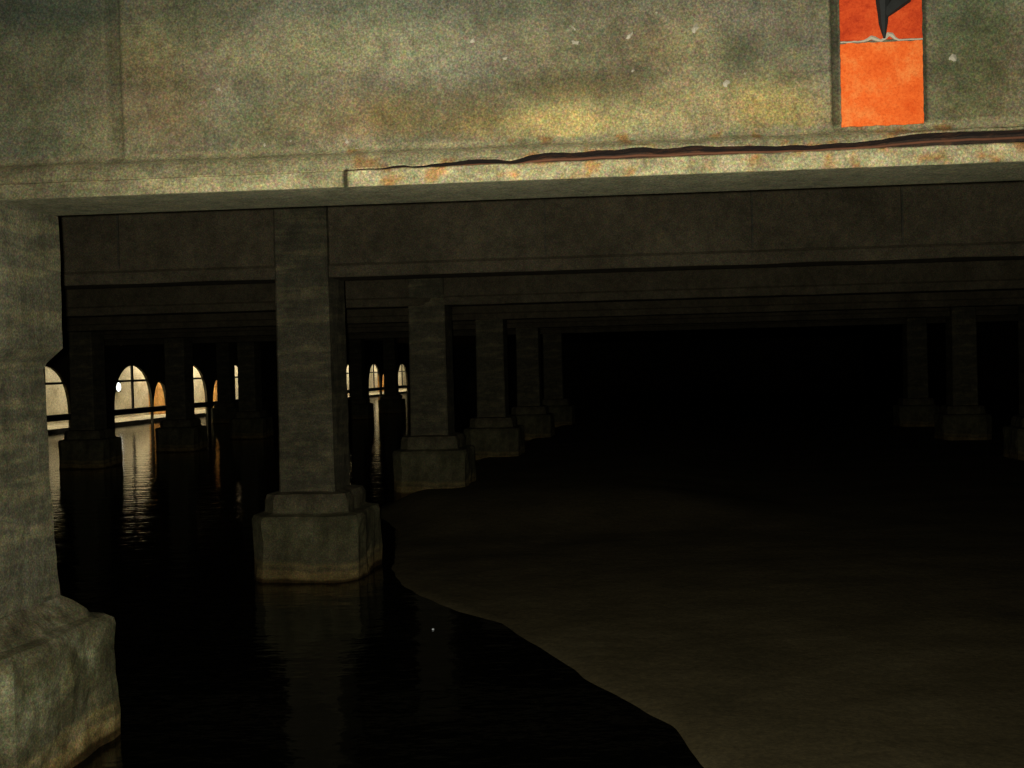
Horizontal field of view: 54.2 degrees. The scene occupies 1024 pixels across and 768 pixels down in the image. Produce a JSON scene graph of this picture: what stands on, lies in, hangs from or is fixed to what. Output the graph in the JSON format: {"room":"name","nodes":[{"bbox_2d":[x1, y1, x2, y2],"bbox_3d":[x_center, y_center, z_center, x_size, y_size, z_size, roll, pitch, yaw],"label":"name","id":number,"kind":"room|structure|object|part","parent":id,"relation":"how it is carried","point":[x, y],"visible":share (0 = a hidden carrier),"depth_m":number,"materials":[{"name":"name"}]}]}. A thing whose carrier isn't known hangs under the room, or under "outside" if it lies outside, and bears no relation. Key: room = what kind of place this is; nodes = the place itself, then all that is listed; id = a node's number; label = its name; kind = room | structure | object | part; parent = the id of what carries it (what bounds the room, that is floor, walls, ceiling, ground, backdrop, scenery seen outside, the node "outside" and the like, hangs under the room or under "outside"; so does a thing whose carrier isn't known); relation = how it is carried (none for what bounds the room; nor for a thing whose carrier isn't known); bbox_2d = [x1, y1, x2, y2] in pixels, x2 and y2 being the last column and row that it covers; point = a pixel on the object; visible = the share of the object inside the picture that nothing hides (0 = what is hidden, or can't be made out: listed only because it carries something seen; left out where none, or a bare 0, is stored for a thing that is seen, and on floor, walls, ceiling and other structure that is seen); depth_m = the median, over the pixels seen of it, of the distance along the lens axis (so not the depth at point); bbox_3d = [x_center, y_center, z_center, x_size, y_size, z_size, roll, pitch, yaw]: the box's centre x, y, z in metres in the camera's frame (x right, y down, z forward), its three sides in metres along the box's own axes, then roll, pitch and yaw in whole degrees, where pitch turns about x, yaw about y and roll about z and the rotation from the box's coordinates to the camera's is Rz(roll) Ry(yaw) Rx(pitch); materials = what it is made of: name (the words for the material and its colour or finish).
{"room":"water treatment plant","nodes":[
{"label":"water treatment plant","id":0,"kind":"room"},
{"bbox_2d":[45,364,406,424],"bbox_3d":[-15.007,0.225,63.961,11.485,4.500,67.049,-1,1,0],"label":"wall","id":1,"kind":"structure","parent":0,"point":[56,401],"depth_m":46.48,"materials":[{"name":"beige paint"}]},
{"bbox_2d":[116,382,120,391],"bbox_3d":[-17.840,0.137,45.126,0.320,0.440,0.400,-1,1,9],"label":"lamp","id":2,"kind":"object","parent":1,"relation":"attached to","point":[118,388],"visible":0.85,"depth_m":45.06,"materials":[{"name":"glass"}]},
{"bbox_2d":[47,389,406,433],"bbox_3d":[-13.597,1.770,63.760,13.635,1.350,67.408,-1,1,0],"label":"floor","id":3,"kind":"structure","parent":0,"point":[62,427],"depth_m":43.34,"materials":[{"name":"beige concrete"}]},
{"bbox_2d":[149,382,165,413],"bbox_3d":[-17.169,-0.118,48.507,0.520,3.130,0.960,-1,1,9],"label":"brick pier","id":4,"kind":"object","parent":3,"relation":"on","point":[159,400],"visible":0.32,"depth_m":48.13,"materials":[{"name":"brick"}]},
{"bbox_2d":[213,380,216,406],"bbox_3d":[-16.184,-0.249,54.428,0.520,3.130,0.960,-1,1,9],"label":"brick pier","id":5,"kind":"object","parent":3,"relation":"on","point":[215,386],"visible":0.05,"depth_m":53.99,"materials":[{"name":"brick"}]},
{"bbox_2d":[378,375,383,391],"bbox_3d":[-11.060,-0.930,85.166,0.666,3.130,1.003,-1,1,0],"label":"brick pier","id":6,"kind":"object","parent":3,"relation":"on","point":[383,375],"visible":0.2,"depth_m":84.75,"materials":[{"name":"brick"}]},
{"bbox_2d":[45,340,409,430],"bbox_3d":[-15.195,0.119,46.513,16.985,5.350,101.020,-1,1,0],"label":"wall","id":7,"kind":"structure","parent":0,"point":[149,359],"depth_m":47.23,"materials":[{"name":"concrete"}]},
{"bbox_2d":[43,368,64,413],"bbox_3d":[-16.920,0.288,36.163,0.080,1.870,2.417,-1,1,9],"label":"window","id":8,"kind":"structure","parent":7,"relation":"in","point":[46,383],"depth_m":36.42,"materials":[{"name":"paint"}]},
{"bbox_2d":[118,366,147,407],"bbox_3d":[-15.946,0.158,42.012,0.080,1.870,2.417,-1,1,9],"label":"window","id":9,"kind":"structure","parent":7,"relation":"in","point":[132,380],"depth_m":41.97,"materials":[{"name":"paint"}]},
{"bbox_2d":[47,385,409,421],"bbox_3d":[-12.905,0.734,60.024,8.802,0.240,52.020,-1,1,0],"label":"trim","id":10,"kind":"structure","parent":7,"relation":"attached to","point":[59,417],"depth_m":42.85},
{"bbox_2d":[370,364,378,387],"bbox_3d":[-10.402,-0.579,75.307,0.080,1.870,2.417,-1,1,9],"label":"window","id":11,"kind":"structure","parent":7,"relation":"in","point":[373,372],"depth_m":75.26,"materials":[{"name":"paint"}]},
{"bbox_2d":[399,364,405,384],"bbox_3d":[-9.120,-0.750,83.006,0.080,1.870,2.417,-1,1,9],"label":"window","id":12,"kind":"structure","parent":7,"relation":"in","point":[401,371],"depth_m":82.97,"materials":[{"name":"paint"}]},
{"bbox_2d":[48,378,945,767],"bbox_3d":[5.344,1.081,46.529,57.767,0.001,101.000,-1,1,0],"label":"water","id":13,"kind":"object","parent":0,"point":[217,666],"visible":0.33,"depth_m":7.51,"materials":[{"name":"black liquid"}]},
{"bbox_2d":[347,323,945,345],"bbox_3d":[3.421,-3.181,46.952,62.334,0.300,102.000,-1,1,0],"label":"ceiling","id":14,"kind":"structure","parent":0,"point":[862,330],"depth_m":78.38,"materials":[{"name":"concrete"}]},
{"bbox_2d":[62,306,1017,340],"bbox_3d":[1.616,-1.994,24.608,40.408,1.179,0.406,-1,1,4],"label":"girder","id":15,"kind":"object","parent":14,"relation":"attached to","point":[985,310],"visible":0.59,"depth_m":24.36,"materials":[{"name":"grey concrete"}]},
{"bbox_2d":[453,336,863,388],"bbox_3d":[11.691,-1.464,97.145,45.050,5.350,0.300,-1,1,0],"label":"wall","id":16,"kind":"structure","parent":0,"point":[828,357],"depth_m":96.97,"materials":[{"name":"concrete"}]},
{"bbox_2d":[864,321,1018,390],"bbox_3d":[25.984,-0.920,47.003,17.334,5.350,102.000,-1,1,0],"label":"wall","id":17,"kind":"structure","parent":0,"point":[997,342],"depth_m":67.67,"materials":[{"name":"concrete"}]},
{"bbox_3d":[3.562,2.466,47.054,62.334,0.300,102.000,-1,1,0],"label":"floor","id":18,"kind":"structure","parent":0,"visible":0},
{"bbox_2d":[0,202,120,767],"bbox_3d":[-2.827,1.157,5.320,1.051,4.146,1.041,-1,1,8],"label":"concrete pillar","id":19,"kind":"structure","parent":18,"relation":"on","point":[59,695],"depth_m":5.25,"materials":[{"name":"grey concrete"}]},
{"bbox_2d":[0,0,1023,215],"bbox_3d":[-0.538,-1.573,5.105,15.000,1.212,0.544,-1,1,4],"label":"wall","id":20,"kind":"structure","parent":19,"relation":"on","point":[107,106],"depth_m":4.87,"materials":[{"name":"concrete"}]},
{"bbox_3d":[1.735,-1.922,4.717,0.383,0.600,0.009,-1,1,4],"label":"painted panel","id":21,"kind":"part","parent":20,"relation":"part of","materials":[{"name":"orange paint"}]},
{"bbox_3d":[1.748,-1.419,4.726,0.382,0.396,0.009,-1,1,4],"label":"painted panel","id":22,"kind":"part","parent":20,"relation":"part of","materials":[{"name":"orange paint"}]},
{"bbox_2d":[876,0,910,37],"bbox_3d":[1.790,-1.921,4.673,0.188,0.597,0.073,-1,1,6],"label":"iron hook","id":23,"kind":"object","parent":20,"relation":"attached to","point":[885,8],"visible":1,"depth_m":4.67,"materials":[{"name":"grey metal"}]},
{"bbox_2d":[58,331,122,469],"bbox_3d":[-9.614,0.410,22.698,1.174,5.357,1.161,-1,1,8],"label":"concrete pillar","id":24,"kind":"structure","parent":18,"relation":"on","point":[89,444],"depth_m":22.41,"materials":[{"name":"grey concrete"}]},
{"bbox_2d":[155,338,207,452],"bbox_3d":[-8.921,0.318,26.858,1.174,5.357,1.161,-1,1,8],"label":"concrete pillar","id":25,"kind":"structure","parent":18,"relation":"on","point":[181,431],"depth_m":26.56,"materials":[{"name":"grey concrete"}]},
{"bbox_2d":[211,343,237,423],"bbox_3d":[-11.804,0.130,41.305,1.174,5.357,1.161,-1,1,8],"label":"concrete pillar","id":26,"kind":"structure","parent":18,"relation":"on","point":[225,407],"depth_m":41.01,"materials":[{"name":"grey concrete"}]},
{"bbox_2d":[229,342,273,439],"bbox_3d":[-8.189,0.220,31.257,1.174,5.357,1.161,-1,1,8],"label":"concrete pillar","id":27,"kind":"structure","parent":18,"relation":"on","point":[250,421],"depth_m":30.96,"materials":[{"name":"grey concrete"}]},
{"bbox_2d":[252,206,382,582],"bbox_3d":[-2.020,0.444,10.210,1.174,5.357,1.161,-1,1,8],"label":"concrete pillar","id":28,"kind":"structure","parent":18,"relation":"on","point":[319,526],"depth_m":9.91,"materials":[{"name":"grey concrete"}]},
{"bbox_2d":[58,181,1023,288],"bbox_3d":[-0.809,-1.671,10.046,40.408,1.180,0.405,-1,1,4],"label":"girder","id":29,"kind":"object","parent":28,"relation":"on","point":[975,221],"visible":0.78,"depth_m":9.79,"materials":[{"name":"grey concrete"}]},
{"bbox_2d":[348,339,373,419],"bbox_3d":[-6.449,-0.011,41.705,1.174,5.357,1.161,-1,1,8],"label":"concrete pillar","id":30,"kind":"structure","parent":18,"relation":"on","point":[360,407],"depth_m":41.41,"materials":[{"name":"grey concrete"}]},
{"bbox_2d":[378,338,405,413],"bbox_3d":[-5.633,-0.120,46.605,1.174,5.357,1.161,-1,1,8],"label":"concrete pillar","id":31,"kind":"structure","parent":18,"relation":"on","point":[391,402],"depth_m":46.30,"materials":[{"name":"grey concrete"}]},
{"bbox_2d":[392,277,475,501],"bbox_3d":[-1.207,0.136,15.106,1.174,5.357,1.161,-1,1,8],"label":"concrete pillar","id":32,"kind":"structure","parent":18,"relation":"on","point":[434,455],"depth_m":14.80,"materials":[{"name":"grey concrete"}]},
{"bbox_2d":[61,259,1023,317],"bbox_3d":[-0.001,-1.779,14.900,40.408,1.180,0.404,-1,1,4],"label":"girder","id":33,"kind":"object","parent":32,"relation":"on","point":[987,275],"visible":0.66,"depth_m":14.65,"materials":[{"name":"grey concrete"}]},
{"bbox_2d":[464,319,524,460],"bbox_3d":[-0.390,0.027,20.005,1.174,5.357,1.161,-1,1,8],"label":"concrete pillar","id":34,"kind":"structure","parent":18,"relation":"on","point":[494,432],"depth_m":19.70,"materials":[{"name":"grey concrete"}]},
{"bbox_2d":[62,290,1023,331],"bbox_3d":[0.807,-1.887,19.755,40.408,1.179,0.404,-1,1,4],"label":"girder","id":35,"kind":"object","parent":34,"relation":"on","point":[1002,297],"visible":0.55,"depth_m":19.52,"materials":[{"name":"grey concrete"}]},
{"bbox_2d":[510,328,554,441],"bbox_3d":[0.428,-0.081,24.904,1.174,5.357,1.161,-1,1,8],"label":"concrete pillar","id":36,"kind":"structure","parent":18,"relation":"on","point":[537,422],"depth_m":24.60,"materials":[{"name":"grey concrete"}]},
{"bbox_2d":[542,333,574,427],"bbox_3d":[1.245,-0.190,29.804,1.174,5.357,1.161,-1,1,8],"label":"concrete pillar","id":37,"kind":"structure","parent":18,"relation":"on","point":[553,365],"depth_m":29.50,"materials":[{"name":"grey concrete"}]},
{"bbox_2d":[380,388,1023,767],"bbox_3d":[11.837,1.061,31.310,22.424,0.381,61.006,-1,1,9],"label":"bank","id":38,"kind":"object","parent":18,"relation":"on","point":[804,579],"visible":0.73,"depth_m":9.72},
{"bbox_2d":[892,317,939,426],"bbox_3d":[11.617,-0.231,28.808,1.174,5.357,1.161,-1,1,8],"label":"concrete pillar","id":39,"kind":"structure","parent":18,"relation":"on","point":[915,408],"depth_m":28.51,"materials":[{"name":"grey concrete"}]},
{"bbox_2d":[933,307,991,440],"bbox_3d":[10.750,-0.121,23.908,1.174,5.357,1.161,-1,1,8],"label":"concrete pillar","id":40,"kind":"structure","parent":18,"relation":"on","point":[961,418],"depth_m":23.61,"materials":[{"name":"grey concrete"}]},
{"bbox_2d":[1002,305,1023,459],"bbox_3d":[10.052,-0.017,19.059,1.174,5.357,1.161,-1,1,8],"label":"concrete pillar","id":41,"kind":"structure","parent":18,"relation":"on","point":[1013,435],"depth_m":19.14,"materials":[{"name":"grey concrete"}]}
]}

